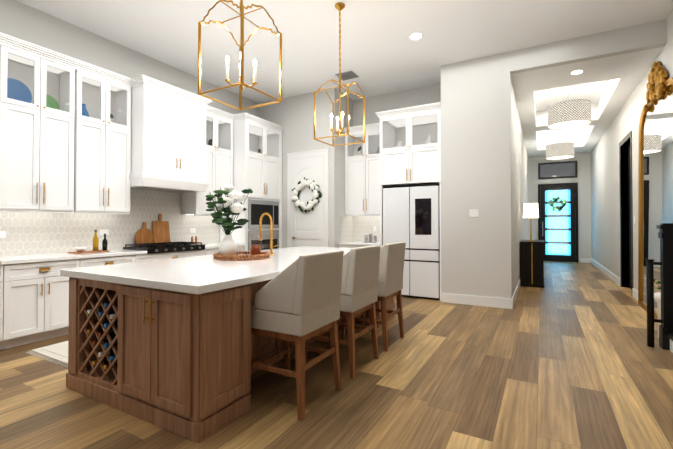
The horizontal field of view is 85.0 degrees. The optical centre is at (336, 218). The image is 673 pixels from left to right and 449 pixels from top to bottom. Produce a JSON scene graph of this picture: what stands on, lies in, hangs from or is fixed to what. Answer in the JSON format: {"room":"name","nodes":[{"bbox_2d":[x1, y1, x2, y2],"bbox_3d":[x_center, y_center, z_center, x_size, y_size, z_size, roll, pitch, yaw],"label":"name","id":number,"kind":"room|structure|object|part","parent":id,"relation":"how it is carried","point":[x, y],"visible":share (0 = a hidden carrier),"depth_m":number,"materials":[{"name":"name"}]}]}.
{"room":"kitchen","nodes":[
{"label":"kitchen","id":0,"kind":"room"},
{"bbox_2d":[0,0,258,255],"bbox_3d":[-4.521,-0.626,3.111,0.150,3.920,11.500,0,-1,29],"label":"wall","id":1,"kind":"structure","parent":0,"point":[24,22],"depth_m":5.10,"materials":[{"name":"paint"}]},
{"bbox_2d":[0,32,135,215],"bbox_3d":[-3.728,-1.020,3.941,0.428,1.888,2.931,0,-1,29],"label":"upper cabinet","id":2,"kind":"object","parent":1,"relation":"attached to","point":[99,166],"depth_m":4.45,"materials":[{"name":"white wood"}]},
{"bbox_2d":[0,189,218,255],"bbox_3d":[-3.409,-0.034,4.919,0.014,0.939,4.795,0,-1,29],"label":"backsplash","id":3,"kind":"structure","parent":1,"relation":"attached to","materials":[{"name":"tile"}]},
{"bbox_2d":[129,74,211,192],"bbox_3d":[-2.630,-1.190,5.641,0.685,1.505,1.196,0,-1,29],"label":"hood","id":4,"kind":"object","parent":1,"relation":"attached to","point":[167,123],"depth_m":5.35,"materials":[{"name":"white wood"}]},
{"bbox_2d":[180,108,235,215],"bbox_3d":[-2.268,-0.987,6.553,0.428,1.888,0.845,0,-1,29],"label":"upper cabinet","id":5,"kind":"object","parent":1,"relation":"attached to","point":[223,123],"depth_m":6.54,"materials":[{"name":"white wood"}]},
{"bbox_2d":[259,88,336,247],"bbox_3d":[-0.846,-0.571,7.586,1.900,3.920,0.100,0,-1,29],"label":"wall","id":6,"kind":"structure","parent":0,"point":[293,116],"depth_m":7.41,"materials":[{"name":"paint"}]},
{"bbox_2d":[287,149,328,247],"bbox_3d":[-0.599,0.014,7.333,1.000,2.745,0.082,0,-1,29],"label":"pantry door","id":7,"kind":"structure","parent":6,"relation":"in","point":[309,228],"depth_m":7.34,"materials":[{"name":"white wood"}]},
{"bbox_2d":[292,177,321,212],"bbox_3d":[-0.608,-0.477,7.306,0.714,0.720,0.115,0,-1,29],"label":"wreath","id":8,"kind":"object","parent":7,"relation":"hanging from","point":[312,185],"visible":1,"depth_m":7.27,"materials":[{"name":"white plant"}]},
{"bbox_2d":[0,261,672,448],"bbox_3d":[1.248,1.398,5.876,12.500,0.060,22.000,0,-1,29],"label":"floor","id":9,"kind":"structure","parent":0,"point":[566,357],"depth_m":2.84,"materials":[{"name":"brown wood"}]},
{"bbox_2d":[0,264,7,349],"bbox_3d":[-3.806,0.900,3.563,0.639,0.879,0.681,0,-1,29],"label":"base cabinet","id":10,"kind":"object","parent":9,"relation":"on","point":[4,267],"depth_m":3.71,"materials":[{"name":"white wood"}]},
{"bbox_2d":[4,260,83,348],"bbox_3d":[-3.469,0.907,4.165,0.639,0.879,0.700,0,-1,29],"label":"base cabinet","id":11,"kind":"object","parent":9,"relation":"on","point":[38,296],"depth_m":3.96,"materials":[{"name":"white wood"}]},
{"bbox_2d":[0,244,243,263],"bbox_3d":[-3.124,0.439,4.754,0.669,0.080,4.796,0,-1,29],"label":"countertop","id":12,"kind":"structure","parent":11,"relation":"on","point":[37,257],"depth_m":4.72,"materials":[{"name":"white stone"}]},
{"bbox_2d":[123,242,204,253],"bbox_3d":[-2.589,0.432,5.592,0.610,0.115,0.980,0,-1,29],"label":"cooktop","id":13,"kind":"object","parent":12,"relation":"in","point":[149,247],"depth_m":5.40,"materials":[{"name":"black metal"}]},
{"bbox_2d":[26,341,67,367],"bbox_3d":[-2.159,1.345,4.515,0.880,0.014,2.401,0,-1,29],"label":"kitchen rug","id":14,"kind":"object","parent":9,"relation":"on","point":[57,352],"visible":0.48,"depth_m":3.64,"materials":[{"name":"white fabric"}]},
{"bbox_2d":[80,256,135,266],"bbox_3d":[-3.135,0.915,4.763,0.639,0.879,0.670,0,-1,29],"label":"base cabinet","id":15,"kind":"object","parent":9,"relation":"on","point":[100,260],"depth_m":4.59,"materials":[{"name":"white wood"}]},
{"bbox_2d":[136,248,207,261],"bbox_3d":[-2.671,0.925,5.592,0.639,0.879,1.230,0,-1,29],"label":"base cabinet","id":16,"kind":"object","parent":9,"relation":"on","point":[155,255],"depth_m":5.34,"materials":[{"name":"white wood"}]},
{"bbox_2d":[208,248,243,254],"bbox_3d":[-2.171,0.936,6.487,0.639,0.879,0.819,0,-1,29],"label":"base cabinet","id":17,"kind":"object","parent":9,"relation":"on","point":[211,251],"depth_m":6.10,"materials":[{"name":"white wood"}]},
{"bbox_2d":[60,273,394,442],"bbox_3d":[-0.676,0.904,3.960,1.525,0.882,3.355,0,-1,29],"label":"kitchen island","id":18,"kind":"object","parent":9,"relation":"on","point":[165,344],"depth_m":2.42,"materials":[{"name":"brown wood"}]},
{"bbox_2d":[60,246,350,296],"bbox_3d":[-0.666,0.438,3.984,1.585,0.052,3.380,0,-1,29],"label":"island countertop","id":19,"kind":"structure","parent":18,"relation":"on","point":[215,272],"depth_m":2.83,"materials":[{"name":"white stone"}]},
{"bbox_2d":[213,251,269,260],"bbox_3d":[-0.986,0.383,3.837,0.579,0.054,0.580,0,-1,29],"label":"tray","id":20,"kind":"object","parent":19,"relation":"on","point":[221,255],"depth_m":3.67,"materials":[{"name":"brown wood"}]},
{"bbox_2d":[250,234,269,256],"bbox_3d":[-0.805,0.277,3.835,0.214,0.230,0.134,0,-1,29],"label":"jar","id":21,"kind":"object","parent":19,"relation":"on","point":[255,248],"depth_m":3.81,"materials":[{"name":"clear glass"}]},
{"bbox_2d":[259,212,277,254],"bbox_3d":[-0.776,0.171,4.193,0.122,0.488,0.239,0,-1,29],"label":"faucet","id":22,"kind":"object","parent":19,"relation":"on","point":[260,222],"depth_m":4.26,"materials":[{"name":"gold metal"}]},
{"bbox_2d":[216,112,283,251],"bbox_3d":[-1.678,-0.268,7.314,0.707,3.308,1.154,0,-1,29],"label":"tall cabinet","id":23,"kind":"object","parent":9,"relation":"on","point":[257,162],"depth_m":7.06,"materials":[{"name":"white wood"}]},
{"bbox_2d":[251,250,343,420],"bbox_3d":[-0.314,0.787,2.764,0.562,1.085,0.542,0,-1,29],"label":"stool","id":24,"kind":"object","parent":9,"relation":"on","point":[297,301],"visible":0.88,"depth_m":2.54,"materials":[{"name":"fabric"}]},
{"bbox_3d":[-0.311,0.514,2.765,0.554,0.540,0.536,0,-1,29],"label":"seat","id":25,"kind":"part","parent":24,"relation":"part of","materials":[{"name":"fabric"}]},
{"bbox_2d":[305,245,380,378],"bbox_3d":[0.052,0.795,3.418,0.562,1.085,0.542,0,-1,29],"label":"stool","id":26,"kind":"object","parent":9,"relation":"on","point":[359,281],"visible":0.54,"depth_m":3.18,"materials":[{"name":"fabric"}]},
{"bbox_3d":[0.055,0.522,3.420,0.554,0.540,0.536,0,-1,29],"label":"seat","id":27,"kind":"part","parent":26,"relation":"part of","materials":[{"name":"fabric"}]},
{"bbox_2d":[339,246,365,247],"bbox_3d":[0.594,0.946,7.254,0.911,0.879,0.640,0,-1,29],"label":"base cabinet","id":28,"kind":"object","parent":9,"relation":"on","point":[339,246],"depth_m":7.07,"materials":[{"name":"white wood"}]},
{"bbox_2d":[338,242,373,245],"bbox_3d":[0.588,0.485,7.249,0.911,0.040,0.662,0,-1,29],"label":"countertop","id":29,"kind":"structure","parent":28,"relation":"on","point":[340,243],"depth_m":7.07,"materials":[{"name":"white stone"}]},
{"bbox_2d":[340,242,405,351],"bbox_3d":[0.415,0.803,4.069,0.562,1.085,0.542,0,-1,29],"label":"stool","id":30,"kind":"object","parent":9,"relation":"on","point":[390,273],"visible":0.62,"depth_m":3.85,"materials":[{"name":"fabric"}]},
{"bbox_3d":[0.419,0.531,4.070,0.554,0.540,0.536,0,-1,29],"label":"seat","id":31,"kind":"part","parent":30,"relation":"part of","materials":[{"name":"fabric"}]},
{"bbox_2d":[374,102,440,300],"bbox_3d":[1.411,-0.276,6.711,1.166,3.308,0.818,0,-1,29],"label":"tall cabinet","id":32,"kind":"object","parent":9,"relation":"on","point":[401,146],"depth_m":6.52,"materials":[{"name":"white wood"}]},
{"bbox_2d":[383,183,439,299],"bbox_3d":[1.445,0.392,6.702,1.026,1.972,0.708,0,-1,29],"label":"refrigerator","id":33,"kind":"object","parent":9,"relation":"on","point":[411,216],"visible":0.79,"depth_m":6.33,"materials":[{"name":"white metal"}]},
{"bbox_2d":[520,203,544,287],"bbox_3d":[4.229,0.538,7.910,0.445,1.710,1.024,0,-1,29],"label":"console table","id":34,"kind":"object","parent":9,"relation":"on","point":[532,263],"visible":1,"depth_m":7.51,"materials":[{"name":"brown wood"}]},
{"bbox_2d":[523,203,538,240],"bbox_3d":[4.059,0.075,7.666,0.300,0.789,0.300,0,-1,29],"label":"lamp","id":35,"kind":"object","parent":34,"relation":"on","point":[530,210],"depth_m":7.57,"materials":[{"name":"white fabric"}]},
{"bbox_2d":[638,61,672,318],"bbox_3d":[4.370,-0.394,5.024,0.100,3.502,1.920,0,-1,29],"label":"floor mirror","id":36,"kind":"object","parent":9,"relation":"on","point":[655,186],"visible":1,"depth_m":5.12,"materials":[{"name":"gold metal"}]},
{"bbox_2d":[654,279,660,337],"bbox_3d":[3.720,0.969,4.087,0.371,0.754,0.300,0,-1,29],"label":"potted plant","id":37,"kind":"object","parent":9,"relation":"on","point":[657,296],"visible":0.19,"depth_m":4.12,"materials":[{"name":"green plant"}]},
{"bbox_2d":[645,223,672,352],"bbox_3d":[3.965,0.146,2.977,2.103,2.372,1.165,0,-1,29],"label":"console table","id":38,"kind":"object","parent":9,"relation":"on","point":[665,236],"depth_m":3.79,"materials":[{"name":"black metal"}]},
{"bbox_2d":[16,0,672,102],"bbox_3d":[-0.459,-2.654,1.335,9.000,0.110,12.320,0,-1,29],"label":"ceiling","id":39,"kind":"structure","parent":0,"point":[389,46],"depth_m":5.05,"materials":[{"name":"paint"}]},
{"bbox_2d":[198,0,281,110],"bbox_3d":[-0.753,-1.768,2.909,0.455,1.638,0.455,0,-1,29],"label":"pendant lantern","id":40,"kind":"object","parent":39,"relation":"hanging from","point":[241,83],"visible":1,"depth_m":2.86,"materials":[{"name":"gold metal"}]},
{"bbox_2d":[314,2,364,146],"bbox_3d":[0.042,-1.749,4.412,0.455,1.638,0.455,0,-1,29],"label":"pendant lantern","id":41,"kind":"object","parent":39,"relation":"hanging from","point":[339,6],"visible":1,"depth_m":4.40,"materials":[{"name":"gold metal"}]},
{"bbox_2d":[337,90,352,246],"bbox_3d":[0.160,-0.571,7.540,0.100,3.920,0.800,0,-1,29],"label":"wall","id":42,"kind":"structure","parent":0,"point":[341,179],"depth_m":7.34,"materials":[{"name":"paint"}]},
{"bbox_2d":[340,216,352,241],"bbox_3d":[0.214,0.203,7.509,0.009,0.529,0.577,0,-1,29],"label":"backsplash","id":43,"kind":"structure","parent":42,"relation":"attached to","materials":[{"name":"tile"}]},
{"bbox_2d":[353,84,440,241],"bbox_3d":[1.260,-0.574,7.326,2.030,3.920,0.100,0,-1,29],"label":"wall","id":44,"kind":"structure","parent":0,"point":[407,98],"depth_m":7.38,"materials":[{"name":"paint"}]},
{"bbox_2d":[342,123,373,217],"bbox_3d":[0.646,-0.947,7.371,0.915,1.788,0.427,0,-1,29],"label":"upper cabinet","id":45,"kind":"object","parent":44,"relation":"attached to","point":[359,158],"depth_m":7.32,"materials":[{"name":"white wood"}]},
{"bbox_2d":[353,216,379,241],"bbox_3d":[0.746,0.203,7.535,0.911,0.529,0.014,0,-1,29],"label":"backsplash","id":46,"kind":"structure","parent":44,"relation":"attached to","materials":[{"name":"tile"}]},
{"bbox_2d":[514,92,528,288],"bbox_3d":[4.897,-0.609,9.704,0.100,4.050,7.600,0,-1,29],"label":"wall","id":47,"kind":"structure","parent":0,"point":[521,186],"depth_m":7.75,"materials":[{"name":"paint"}]},
{"bbox_2d":[511,279,519,308],"bbox_3d":[3.210,1.302,6.541,0.016,0.150,2.306,0,-1,29],"label":"baseboard","id":48,"kind":"structure","parent":47,"relation":"attached to","point":[515,294],"depth_m":6.13,"materials":[{"name":"white wood"}]},
{"bbox_2d":[440,19,666,298],"bbox_3d":[3.204,-0.593,5.781,2.870,3.920,0.900,0,-1,29],"label":"wall","id":49,"kind":"structure","parent":0,"point":[477,153],"depth_m":5.76,"materials":[{"name":"paint"}]},
{"bbox_2d":[469,209,478,216],"bbox_3d":[2.182,-0.093,5.823,0.140,0.120,0.010,0,-1,29],"label":"light switch","id":50,"kind":"object","parent":49,"relation":"attached to","point":[473,212],"visible":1,"depth_m":5.82,"materials":[{"name":"white plastic"}]},
{"bbox_2d":[441,293,510,308],"bbox_3d":[2.186,1.292,5.802,1.050,0.150,0.016,0,-1,29],"label":"baseboard","id":51,"kind":"structure","parent":49,"relation":"attached to","point":[505,303],"depth_m":5.78,"materials":[{"name":"white wood"}]},
{"bbox_2d":[528,153,591,261],"bbox_3d":[7.579,-0.574,12.512,2.040,4.050,0.120,0,-1,29],"label":"wall","id":52,"kind":"structure","parent":0,"point":[583,178],"depth_m":12.17,"materials":[{"name":"paint"}]},
{"bbox_2d":[538,161,576,178],"bbox_3d":[7.506,-1.650,12.477,1.140,0.560,0.030,0,-1,29],"label":"transom window","id":53,"kind":"structure","parent":52,"relation":"in","point":[557,170],"depth_m":12.47,"materials":[{"name":"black glass"}]},
{"bbox_2d":[538,183,577,261],"bbox_3d":[7.493,0.125,12.432,1.160,2.650,0.082,0,-1,29],"label":"front door","id":54,"kind":"structure","parent":52,"relation":"in","point":[557,232],"depth_m":12.41,"materials":[{"name":"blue glass"}]},
{"bbox_2d":[549,197,565,211],"bbox_3d":[7.460,-0.486,12.401,0.522,0.530,0.098,0,-1,29],"label":"wreath","id":55,"kind":"object","parent":54,"relation":"hanging from","point":[560,208],"visible":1,"depth_m":12.39,"materials":[{"name":"green plant"}]},
{"bbox_2d":[580,258,590,262],"bbox_3d":[8.187,1.371,12.070,0.290,0.150,0.016,0,-1,29],"label":"baseboard","id":56,"kind":"structure","parent":52,"relation":"attached to","point":[582,260],"depth_m":12.06,"materials":[{"name":"white wood"}]},
{"bbox_2d":[511,47,663,157],"bbox_3d":[5.521,-2.428,8.874,1.820,0.454,8.280,0,-1,29],"label":"ceiling","id":57,"kind":"structure","parent":0,"point":[606,86],"depth_m":7.03,"materials":[{"name":"paint"}]},
{"bbox_2d":[546,130,574,159],"bbox_3d":[6.383,-2.145,10.496,0.716,0.814,0.716,0,-1,29],"label":"drum chandelier","id":58,"kind":"object","parent":57,"relation":"hanging from","point":[559,150],"visible":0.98,"depth_m":10.24,"materials":[{"name":"white fabric"}]},
{"bbox_2d":[547,86,591,129],"bbox_3d":[4.432,-2.189,7.005,0.716,0.814,0.716,0,-1,29],"label":"drum chandelier","id":59,"kind":"object","parent":57,"relation":"hanging from","point":[569,114],"visible":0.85,"depth_m":6.76,"materials":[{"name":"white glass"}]},
{"bbox_2d":[591,9,672,290],"bbox_3d":[6.114,-0.631,7.924,0.120,4.050,9.520,0,-1,29],"label":"wall","id":60,"kind":"structure","parent":0,"point":[605,221],"depth_m":7.82,"materials":[{"name":"paint"}]},
{"bbox_2d":[591,258,619,285],"bbox_3d":[7.079,1.342,9.766,0.016,0.150,5.120,0,-1,29],"label":"baseboard","id":61,"kind":"structure","parent":60,"relation":"attached to","point":[616,279],"depth_m":8.99,"materials":[{"name":"white wood"}]},
{"bbox_2d":[619,131,632,287],"bbox_3d":[5.605,-0.093,7.010,0.142,2.950,1.160,0,-1,29],"label":"door frame","id":62,"kind":"structure","parent":60,"relation":"attached to","point":[627,137],"depth_m":7.43,"materials":[{"name":"black wood"}]},
{"bbox_2d":[628,145,631,288],"bbox_3d":[6.305,-0.223,6.621,1.480,3.200,1.600,0,-1,29],"label":"doorway","id":63,"kind":"structure","parent":60,"relation":"in","point":[629,199],"depth_m":7.33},
{"bbox_2d":[632,288,637,299],"bbox_3d":[4.498,1.284,5.149,0.016,0.150,3.140,0,-1,29],"label":"baseboard","id":64,"kind":"structure","parent":60,"relation":"attached to","point":[634,292],"depth_m":6.31,"materials":[{"name":"white wood"}]}
]}

